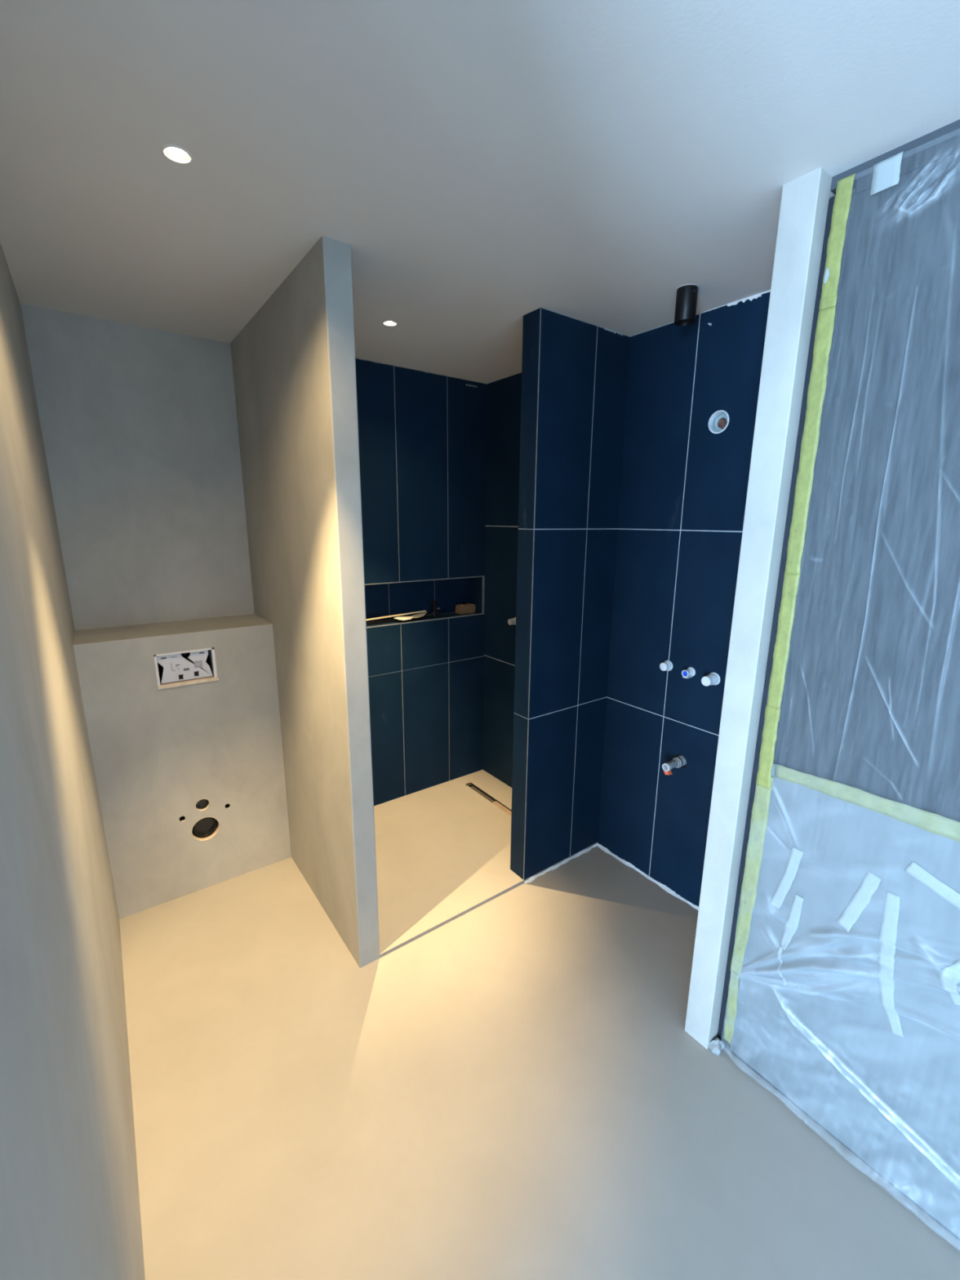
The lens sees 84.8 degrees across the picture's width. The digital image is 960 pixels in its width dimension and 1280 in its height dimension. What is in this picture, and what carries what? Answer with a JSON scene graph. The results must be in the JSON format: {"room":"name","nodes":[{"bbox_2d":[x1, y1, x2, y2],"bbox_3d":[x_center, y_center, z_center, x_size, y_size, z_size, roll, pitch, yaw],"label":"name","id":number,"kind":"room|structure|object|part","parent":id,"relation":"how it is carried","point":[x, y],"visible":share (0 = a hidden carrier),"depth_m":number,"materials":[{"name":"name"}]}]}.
{"room":"building under construction","nodes":[
{"label":"building under construction","id":0,"kind":"room"},
{"bbox_2d":[0,243,145,1279],"bbox_3d":[-1.061,0.164,1.241,0.120,2.420,2.631,-9,16,-35],"label":"wall","id":1,"kind":"structure","parent":0,"point":[70,1209],"depth_m":0.80,"materials":[{"name":"beige paint"}]},
{"bbox_2d":[20,303,254,630],"bbox_3d":[-1.454,-0.111,2.433,0.783,2.420,0.130,-9,16,-35],"label":"wall","id":2,"kind":"structure","parent":0,"point":[140,430],"depth_m":2.23,"materials":[{"name":"grey paint"}]},
{"bbox_2d":[73,613,291,919],"bbox_3d":[-1.328,0.527,2.400,0.747,1.192,0.324,-9,16,-35],"label":"wall","id":3,"kind":"structure","parent":0,"point":[156,753],"depth_m":2.25,"materials":[{"name":"beige paint"}]},
{"bbox_2d":[153,647,218,689],"bbox_3d":[-1.227,0.112,2.198,0.226,0.144,0.052,-9,16,-35],"label":"flush plate opening","id":4,"kind":"object","parent":3,"relation":"attached to","point":[173,669],"visible":0.94,"depth_m":2.19,"materials":[{"name":"white plastic"}]},
{"bbox_2d":[195,799,209,810],"bbox_3d":[-1.242,0.723,2.344,0.056,0.056,0.061,-9,16,-35],"label":"pipe","id":5,"kind":"object","parent":3,"relation":"attached to","point":[202,804],"visible":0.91,"depth_m":2.33,"materials":[{"name":"black plastic"}]},
{"bbox_2d":[195,799,208,808],"bbox_3d":[-1.245,0.720,2.346,0.046,0.046,0.052,-9,16,-35],"label":"socket","id":6,"kind":"object","parent":5,"relation":"attached to","point":[202,803],"depth_m":2.34,"materials":[{"name":"black plastic"}]},
{"bbox_2d":[191,817,219,840],"bbox_3d":[-1.251,0.835,2.382,0.112,0.112,0.091,-9,16,-35],"label":"pipe","id":7,"kind":"object","parent":3,"relation":"in","point":[206,828],"visible":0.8,"depth_m":2.37,"materials":[{"name":"black plastic"}]},
{"bbox_2d":[192,817,216,835],"bbox_3d":[-1.253,0.831,2.383,0.094,0.094,0.066,-9,16,-35],"label":"socket","id":8,"kind":"object","parent":7,"relation":"attached to","point":[206,826],"depth_m":2.38,"materials":[{"name":"black plastic"}]},
{"bbox_2d":[230,235,379,968],"bbox_3d":[-0.760,-0.052,2.196,0.084,2.420,1.187,-9,16,-35],"label":"wall partition","id":9,"kind":"structure","parent":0,"point":[294,364],"depth_m":1.88,"materials":[{"name":"beige paint"}]},
{"bbox_2d":[355,357,486,805],"bbox_3d":[-0.501,-0.226,2.969,1.295,2.420,0.162,-9,16,-35],"label":"wall","id":10,"kind":"structure","parent":0,"point":[422,434],"depth_m":2.99,"materials":[{"name":"tile"}]},
{"bbox_2d":[366,617,419,625],"bbox_3d":[-0.549,-0.102,2.942,0.491,0.014,0.030,-10,17,-39],"label":"batten","id":11,"kind":"object","parent":10,"relation":"on","point":[376,622],"visible":0.5,"depth_m":2.94,"materials":[{"name":"black wood"}]},
{"bbox_2d":[365,610,426,620],"bbox_3d":[-0.542,-0.128,2.954,0.561,0.022,0.016,-10,16,-38],"label":"batten","id":12,"kind":"object","parent":10,"relation":"on","point":[376,618],"visible":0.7,"depth_m":3.00,"materials":[{"name":"beige wood"}]},
{"bbox_2d":[393,616,413,620],"bbox_3d":[-0.423,-0.125,2.993,0.125,0.007,0.080,-9,16,-35],"label":"paper","id":13,"kind":"object","parent":10,"relation":"on","point":[402,618],"visible":1,"depth_m":2.99,"materials":[{"name":"white paper"}]},
{"bbox_2d":[411,611,426,617],"bbox_3d":[-0.356,-0.147,3.069,0.061,0.015,0.152,8,15,31],"label":"sandpaper","id":14,"kind":"object","parent":10,"relation":"on","point":[422,614],"visible":1,"depth_m":3.07,"materials":[{"name":"grey paper"}]},
{"bbox_2d":[426,600,439,617],"bbox_3d":[-0.281,-0.184,3.120,0.086,0.099,0.036,-9,16,-35],"label":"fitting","id":15,"kind":"object","parent":10,"relation":"on","point":[433,614],"visible":1,"depth_m":3.12,"materials":[{"name":"black metal"}]},
{"bbox_3d":[-0.270,-0.221,3.122,0.056,0.028,0.014,-9,16,-35],"label":"lever","id":16,"kind":"part","parent":15,"relation":"part of","materials":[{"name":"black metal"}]},
{"bbox_2d":[455,603,475,614],"bbox_3d":[-0.090,-0.196,3.271,0.124,0.058,0.044,-9,16,-35],"label":"sponge","id":17,"kind":"object","parent":10,"relation":"on","point":[464,608],"visible":1,"depth_m":3.25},
{"bbox_2d":[0,0,959,383],"bbox_3d":[-0.798,-0.694,-0.656,6.100,0.120,5.600,-9,16,-35],"label":"ceiling","id":18,"kind":"structure","parent":0,"point":[482,166],"depth_m":1.08,"materials":[{"name":"paint"}]},
{"bbox_2d":[160,144,193,164],"bbox_3d":[-0.647,-1.052,1.120,0.063,0.033,0.063,-9,16,-35],"label":"recessed light","id":19,"kind":"object","parent":18,"relation":"in","point":[177,154],"visible":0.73,"depth_m":1.13,"materials":[{"name":"paint"}]},
{"bbox_2d":[382,320,397,326],"bbox_3d":[-0.356,-1.268,2.076,0.063,0.033,0.063,-9,16,-35],"label":"recessed light","id":20,"kind":"object","parent":18,"relation":"in","point":[389,323],"visible":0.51,"depth_m":2.10,"materials":[{"name":"paint"}]},
{"bbox_2d":[674,284,698,326],"bbox_3d":[0.690,-1.119,1.760,0.071,0.102,0.071,-9,16,-35],"label":"light","id":21,"kind":"object","parent":18,"relation":"attached to","point":[686,295],"visible":1,"depth_m":1.74,"materials":[{"name":"black metal"}]},
{"bbox_3d":[0.690,-1.168,1.749,0.071,0.002,0.071,4,13,14],"label":"mounting plate","id":22,"kind":"part","parent":21,"relation":"part of","materials":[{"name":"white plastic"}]},
{"bbox_2d":[723,173,947,1177],"bbox_3d":[1.068,0.243,1.000,0.052,2.360,1.036,-9,16,-35],"label":"plastic film","id":23,"kind":"object","parent":18,"relation":"hanging from","point":[824,1055],"depth_m":1.33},
{"bbox_3d":[0.775,1.140,1.625,0.005,0.251,0.034,-9,16,-35],"label":"tape strip","id":24,"kind":"part","parent":23,"relation":"part of","materials":[{"name":"yellow paper"}]},
{"bbox_3d":[0.783,0.696,1.523,0.003,0.666,0.046,-9,16,-35],"label":"tape strip","id":25,"kind":"part","parent":23,"relation":"part of","materials":[{"name":"yellow paper"}]},
{"bbox_3d":[0.783,0.293,1.429,0.001,0.233,0.040,-9,16,-35],"label":"tape strip","id":26,"kind":"part","parent":23,"relation":"part of","materials":[{"name":"yellow paper"}]},
{"bbox_3d":[0.786,0.017,1.367,0.001,0.406,0.039,-9,16,-35],"label":"tape strip","id":27,"kind":"part","parent":23,"relation":"part of","materials":[{"name":"yellow paper"}]},
{"bbox_3d":[0.787,-0.459,1.259,0.001,0.605,0.041,-9,16,-35],"label":"tape strip","id":28,"kind":"part","parent":23,"relation":"part of","materials":[{"name":"yellow paper"}]},
{"bbox_3d":[0.782,-0.821,1.185,0.001,0.030,0.010,-9,16,-35],"label":"tape strip","id":29,"kind":"part","parent":23,"relation":"part of","materials":[{"name":"white plastic"}]},
{"bbox_3d":[0.789,-0.717,1.202,0.001,0.151,0.037,-9,16,-35],"label":"tape strip","id":30,"kind":"part","parent":23,"relation":"part of","materials":[{"name":"yellow paper"}]},
{"bbox_3d":[0.790,-0.887,1.163,0.001,0.232,0.037,-9,16,-35],"label":"tape strip","id":31,"kind":"part","parent":23,"relation":"part of","materials":[{"name":"yellow paper"}]},
{"bbox_2d":[870,151,902,195],"bbox_3d":[0.836,-0.960,1.083,0.001,0.057,0.052,-9,16,-35],"label":"paper patch","id":32,"kind":"object","parent":23,"relation":"attached to","point":[886,173],"visible":1,"depth_m":1.08,"materials":[{"name":"white paper"}]},
{"bbox_2d":[830,119,959,195],"bbox_3d":[1.231,-0.909,0.676,0.094,0.032,1.358,-9,16,-35],"label":"trim","id":33,"kind":"structure","parent":18,"relation":"attached to","point":[952,130],"depth_m":1.07,"materials":[{"name":"grey paint"}]},
{"bbox_2d":[119,769,959,1279],"bbox_3d":[-0.818,1.745,-0.100,6.100,0.116,5.600,-9,16,-35],"label":"floor","id":34,"kind":"structure","parent":0,"point":[518,1088],"depth_m":1.53,"materials":[{"name":"beige concrete"}]},
{"bbox_2d":[465,782,511,815],"bbox_3d":[0.100,0.971,3.097,0.050,0.015,0.604,-9,16,-35],"label":"shower drain","id":35,"kind":"object","parent":34,"relation":"in","point":[502,806],"visible":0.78,"depth_m":3.16,"materials":[{"name":"metal"}]},
{"bbox_2d":[708,1036,724,1055],"bbox_3d":[0.755,1.292,1.677,0.055,0.038,0.037,-9,16,-35],"label":"lump","id":36,"kind":"object","parent":34,"relation":"on","point":[716,1045],"visible":1,"depth_m":1.67,"materials":[{"name":"white plastic"}]},
{"bbox_2d":[717,134,959,1240],"bbox_3d":[1.215,0.264,0.939,0.085,2.373,1.357,-9,16,-35],"label":"panel","id":37,"kind":"object","parent":34,"relation":"on","point":[870,702],"visible":0.54,"depth_m":1.18,"materials":[{"name":"clear plastic"}]},
{"bbox_3d":[0.827,0.152,1.452,0.085,2.358,0.051,-9,16,-35],"label":"frame post","id":38,"kind":"part","parent":37,"relation":"part of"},
{"bbox_2d":[729,763,959,1238],"bbox_3d":[1.087,0.898,1.151,0.031,1.012,1.010,-9,16,-35],"label":"sheet","id":39,"kind":"object","parent":37,"relation":"attached to","point":[830,972],"depth_m":1.32,"materials":[{"name":"white plastic"}]},
{"bbox_3d":[0.850,0.921,1.479,0.020,0.111,0.035,-9,16,-35],"label":"tape strip","id":40,"kind":"part","parent":39,"relation":"part of","materials":[{"name":"white plastic"}]},
{"bbox_3d":[0.844,0.659,1.451,0.006,0.205,0.062,-12,18,-42],"label":"tape strip","id":41,"kind":"part","parent":39,"relation":"part of","materials":[{"name":"white paper"}]},
{"bbox_3d":[0.858,0.781,1.450,0.008,0.179,0.038,-9,16,-35],"label":"tape strip","id":42,"kind":"part","parent":39,"relation":"part of","materials":[{"name":"white paper"}]},
{"bbox_3d":[0.940,0.652,1.308,0.014,0.181,0.072,-9,16,-35],"label":"tape strip","id":43,"kind":"part","parent":39,"relation":"part of","materials":[{"name":"white paper"}]},
{"bbox_3d":[1.071,0.426,1.083,0.005,0.061,0.895,-9,16,-35],"label":"tape strip","id":44,"kind":"part","parent":39,"relation":"part of","materials":[{"name":"yellow paper"}]},
{"bbox_3d":[0.994,0.783,1.260,0.014,0.359,0.087,-9,16,-35],"label":"tape strip","id":45,"kind":"part","parent":39,"relation":"part of","materials":[{"name":"white paper"}]},
{"bbox_3d":[1.050,0.576,1.144,0.002,0.104,0.212,-9,16,-36],"label":"tape strip","id":46,"kind":"part","parent":39,"relation":"part of","materials":[{"name":"white plastic"}]},
{"bbox_3d":[1.064,0.744,1.145,0.026,0.155,0.097,-9,16,-35],"label":"tape strip","id":47,"kind":"part","parent":39,"relation":"part of","materials":[{"name":"white paper"}]},
{"bbox_3d":[1.219,1.411,1.177,0.080,0.030,1.306,-9,16,-35],"label":"rail","id":48,"kind":"part","parent":37,"relation":"part of","materials":[{"name":"plastic"}]},
{"bbox_3d":[1.218,0.263,0.908,0.044,2.330,1.306,-9,16,-35],"label":"panel","id":49,"kind":"part","parent":37,"relation":"part of","materials":[{"name":"plastic"}]},
{"bbox_3d":[1.239,-0.874,0.658,0.076,0.028,1.306,-9,16,-35],"label":"rail","id":50,"kind":"part","parent":37,"relation":"part of","materials":[{"name":"plastic"}]},
{"bbox_2d":[510,306,630,882],"bbox_3d":[0.390,-0.081,2.365,0.519,2.420,0.102,-9,16,-35],"label":"wall","id":51,"kind":"structure","parent":0,"point":[575,371],"depth_m":2.25,"materials":[{"name":"tile"}]},
{"bbox_2d":[524,843,597,884],"bbox_3d":[0.412,1.092,2.585,0.503,0.017,0.018,-9,16,-35],"label":"trim","id":52,"kind":"structure","parent":51,"relation":"attached to","point":[531,879],"depth_m":2.57,"materials":[{"name":"white plastic"}]},
{"bbox_2d":[482,289,770,906],"bbox_3d":[0.600,-0.133,2.601,0.155,2.420,2.059,-9,16,-35],"label":"wall","id":53,"kind":"structure","parent":0,"point":[684,484],"depth_m":2.24,"materials":[{"name":"tile"}]},
{"bbox_2d":[507,617,515,625],"bbox_3d":[0.201,-0.108,3.034,0.080,0.045,0.045,-9,16,-35],"label":"stub","id":54,"kind":"object","parent":53,"relation":"attached to","point":[511,621],"visible":0.62,"depth_m":3.01,"materials":[{"name":"grey plastic"}]},
{"bbox_2d":[597,843,698,911],"bbox_3d":[0.861,1.138,2.395,0.020,0.019,0.860,-9,16,-35],"label":"trim","id":55,"kind":"structure","parent":53,"relation":"attached to","point":[667,889],"depth_m":2.48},
{"bbox_2d":[659,660,672,671],"bbox_3d":[0.805,0.110,2.255,0.066,0.046,0.046,-9,16,-35],"label":"stub","id":56,"kind":"object","parent":53,"relation":"attached to","point":[667,665],"visible":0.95,"depth_m":2.24,"materials":[{"name":"plastic"}]},
{"bbox_2d":[662,754,686,774],"bbox_3d":[0.838,0.530,2.247,0.149,0.065,0.060,-9,16,-35],"label":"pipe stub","id":57,"kind":"object","parent":53,"relation":"attached to","point":[679,761],"visible":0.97,"depth_m":2.23,"materials":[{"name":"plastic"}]},
{"bbox_2d":[681,666,695,678],"bbox_3d":[0.866,0.133,2.168,0.074,0.040,0.040,-9,16,-35],"label":"stub","id":58,"kind":"object","parent":53,"relation":"attached to","point":[690,672],"visible":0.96,"depth_m":2.15,"materials":[{"name":"plastic"}]},
{"bbox_2d":[701,672,719,686],"bbox_3d":[0.920,0.156,2.084,0.092,0.051,0.051,-9,16,-35],"label":"stub","id":59,"kind":"object","parent":53,"relation":"attached to","point":[713,678],"visible":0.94,"depth_m":2.06,"materials":[{"name":"plastic"}]},
{"bbox_2d":[708,409,728,433],"bbox_3d":[0.897,-0.810,1.958,0.032,0.081,0.081,-9,16,-35],"label":"outlet box","id":60,"kind":"object","parent":53,"relation":"attached to","point":[718,421],"visible":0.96,"depth_m":1.95,"materials":[{"name":"white plastic"}]},
{"bbox_2d":[711,413,728,431],"bbox_3d":[0.894,-0.810,1.955,0.012,0.066,0.066,-9,16,-35],"label":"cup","id":61,"kind":"object","parent":60,"relation":"on","point":[719,420],"depth_m":1.95,"materials":[{"name":"white plastic"}]},
{"bbox_2d":[684,167,835,1048],"bbox_3d":[0.989,0.088,1.645,0.692,2.420,0.082,-9,16,-35],"label":"wall pillar","id":62,"kind":"structure","parent":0,"point":[804,204],"depth_m":1.37,"materials":[{"name":"white paint"}]}
]}

